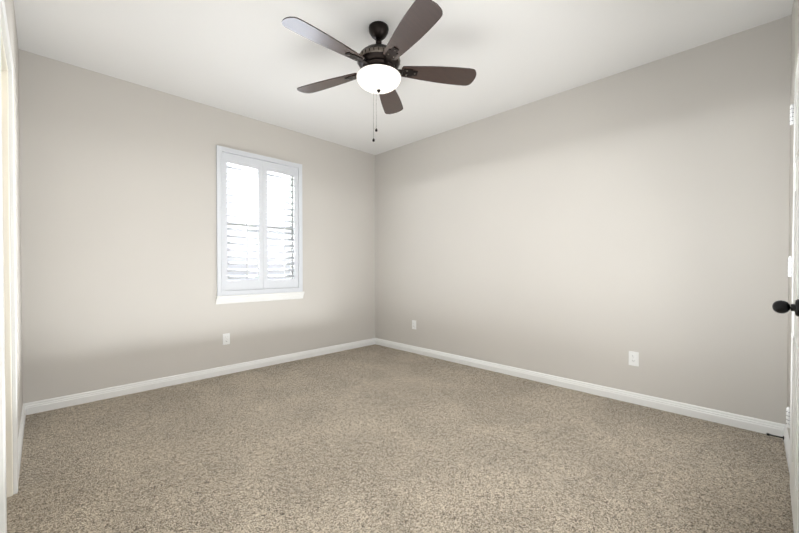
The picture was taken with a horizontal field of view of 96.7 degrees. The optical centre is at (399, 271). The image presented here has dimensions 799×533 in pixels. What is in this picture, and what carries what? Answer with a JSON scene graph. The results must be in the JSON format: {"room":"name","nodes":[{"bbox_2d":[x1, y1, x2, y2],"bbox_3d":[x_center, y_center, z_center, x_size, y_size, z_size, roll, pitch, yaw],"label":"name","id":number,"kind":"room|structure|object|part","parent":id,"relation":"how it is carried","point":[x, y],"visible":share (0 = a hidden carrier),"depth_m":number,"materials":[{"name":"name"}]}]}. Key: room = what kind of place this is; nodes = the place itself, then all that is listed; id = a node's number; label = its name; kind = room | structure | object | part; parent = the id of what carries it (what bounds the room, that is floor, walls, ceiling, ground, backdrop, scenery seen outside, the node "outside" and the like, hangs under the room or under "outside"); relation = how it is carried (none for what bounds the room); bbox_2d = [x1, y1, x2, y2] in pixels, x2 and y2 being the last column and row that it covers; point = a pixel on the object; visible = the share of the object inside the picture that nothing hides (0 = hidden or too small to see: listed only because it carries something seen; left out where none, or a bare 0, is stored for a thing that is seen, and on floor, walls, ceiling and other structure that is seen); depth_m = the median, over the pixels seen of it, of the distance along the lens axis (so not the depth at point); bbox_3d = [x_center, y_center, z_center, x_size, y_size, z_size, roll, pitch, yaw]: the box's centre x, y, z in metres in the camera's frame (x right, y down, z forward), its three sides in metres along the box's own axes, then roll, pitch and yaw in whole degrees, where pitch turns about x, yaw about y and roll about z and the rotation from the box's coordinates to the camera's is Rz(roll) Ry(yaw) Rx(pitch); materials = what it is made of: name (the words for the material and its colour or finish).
{"room":"empty bedroom","nodes":[
{"label":"empty bedroom","id":0,"kind":"room"},
{"bbox_2d":[4,0,22,434],"bbox_3d":[-1.397,-0.270,1.132,4.193,2.740,0.140,1,1,45],"label":"wall","id":1,"kind":"structure","parent":0,"point":[10,13],"depth_m":2.30,"materials":[{"name":"beige paint"}]},
{"bbox_2d":[0,0,17,532],"bbox_3d":[-1.677,0.032,1.423,0.850,2.130,0.159,1,1,45],"label":"door frame","id":2,"kind":"structure","parent":1,"relation":"attached to","point":[8,424],"depth_m":1.71,"materials":[{"name":"white wood"}]},
{"bbox_2d":[18,402,29,481],"bbox_3d":[-2.369,1.044,2.222,1.232,0.088,0.015,1,1,45],"label":"baseboard","id":3,"kind":"structure","parent":1,"relation":"attached to","point":[26,406],"depth_m":2.29,"materials":[{"name":"white wood"}]},
{"bbox_2d":[19,49,374,403],"bbox_3d":[-2.158,-0.295,3.440,0.140,2.740,5.264,1,1,45],"label":"wall","id":4,"kind":"structure","parent":0,"point":[118,233],"depth_m":3.22,"materials":[{"name":"beige paint"}]},
{"bbox_2d":[30,338,373,413],"bbox_3d":[-1.603,1.026,3.903,0.015,0.088,3.480,1,1,45],"label":"baseboard","id":5,"kind":"structure","parent":4,"relation":"attached to","point":[95,395],"depth_m":3.37,"materials":[{"name":"white wood"}]},
{"bbox_2d":[223,333,229,344],"bbox_3d":[-1.805,0.705,3.701,0.008,0.115,0.070,1,1,45],"label":"outlet","id":6,"kind":"object","parent":4,"relation":"attached to","point":[226,338],"visible":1,"depth_m":3.70,"materials":[{"name":"white plastic"}]},
{"bbox_2d":[216,145,302,295],"bbox_3d":[-1.554,-0.519,3.994,0.172,1.535,0.965,1,1,45],"label":"window shutters","id":7,"kind":"object","parent":4,"relation":"attached to","point":[263,166],"visible":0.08,"depth_m":3.94,"materials":[{"name":"white wood"}]},
{"bbox_2d":[216,292,303,303],"bbox_3d":[-1.514,0.291,3.963,0.046,0.084,0.989,1,1,45],"label":"trim","id":8,"kind":"structure","parent":4,"relation":"attached to","point":[254,298],"depth_m":3.91,"materials":[{"name":"white wood"}]},
{"bbox_2d":[7,344,793,532],"bbox_3d":[-0.670,1.141,1.979,4.333,0.100,5.264,1,1,45],"label":"floor","id":9,"kind":"structure","parent":0,"point":[375,438],"depth_m":2.05,"materials":[{"name":"carpet"}]},
{"bbox_2d":[13,0,793,154],"bbox_3d":[-0.670,-1.699,1.947,4.333,0.100,5.264,1,1,45],"label":"ceiling","id":10,"kind":"structure","parent":0,"point":[256,59],"depth_m":2.63,"materials":[{"name":"paint"}]},
{"bbox_2d":[282,0,475,141],"bbox_3d":[-0.178,-1.268,2.377,1.321,0.771,1.269,1,1,45],"label":"ceiling fan","id":11,"kind":"object","parent":10,"relation":"hanging from","point":[379,71],"visible":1,"depth_m":2.31,"materials":[{"name":"brown wood"}]},
{"bbox_3d":[-0.141,-1.283,2.415,0.300,0.098,0.300,1,1,45],"label":"lamp shade","id":12,"kind":"part","parent":11,"relation":"part of","materials":[{"name":"white glass"}]},
{"bbox_2d":[375,15,790,423],"bbox_3d":[1.185,-0.298,3.731,4.193,2.740,0.140,1,1,45],"label":"wall","id":13,"kind":"structure","parent":0,"point":[595,232],"depth_m":2.98,"materials":[{"name":"beige paint"}]},
{"bbox_2d":[412,320,415,328],"bbox_3d":[0.190,0.695,4.626,0.070,0.115,0.008,1,1,45],"label":"outlet","id":14,"kind":"object","parent":13,"relation":"attached to","point":[413,324],"visible":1,"depth_m":4.62,"materials":[{"name":"white plastic"}]},
{"bbox_2d":[374,338,777,435],"bbox_3d":[1.081,1.028,3.739,4.053,0.088,0.015,1,1,45],"label":"baseboard","id":15,"kind":"structure","parent":13,"relation":"attached to","point":[726,418],"depth_m":3.01,"materials":[{"name":"white wood"}]},
{"bbox_2d":[629,351,638,366],"bbox_3d":[1.918,0.715,2.910,0.070,0.115,0.008,1,1,45],"label":"outlet","id":16,"kind":"object","parent":13,"relation":"attached to","point":[633,358],"visible":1,"depth_m":2.91,"materials":[{"name":"white plastic"}]},
{"bbox_2d":[787,0,798,438],"bbox_3d":[1.331,-0.268,1.003,0.140,2.740,3.524,1,1,45],"label":"wall","id":17,"kind":"structure","parent":0,"point":[794,33],"depth_m":2.16,"materials":[{"name":"beige paint"}]},
{"bbox_2d":[778,423,789,473],"bbox_3d":[2.260,1.046,2.062,0.015,0.088,0.646,1,1,45],"label":"baseboard","id":18,"kind":"structure","parent":17,"relation":"attached to","point":[782,429],"depth_m":2.18,"materials":[{"name":"white wood"}]},
{"bbox_2d":[766,433,783,439],"bbox_3d":[2.401,1.052,2.269,0.078,0.023,0.024,1,1,45],"label":"doorstop","id":19,"kind":"object","parent":18,"relation":"attached to","point":[768,434],"visible":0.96,"depth_m":2.27,"materials":[{"name":"black metal"}]},
{"bbox_2d":[772,53,798,532],"bbox_3d":[1.716,0.073,1.525,0.175,2.011,0.731,1,1,45],"label":"entry door","id":20,"kind":"structure","parent":17,"relation":"in","point":[792,410],"depth_m":1.46,"materials":[{"name":"white wood"}]},
{"label":"outside","id":21,"kind":"structure","parent":0,"visible":0},
{"bbox_2d":[227,164,289,279],"bbox_3d":[-2.023,-0.624,4.459,0.010,4.535,4.165,1,1,45],"label":"sky","id":22,"kind":"structure","parent":21,"point":[250,194],"depth_m":4.58,"materials":[{"name":"white"}]}
]}

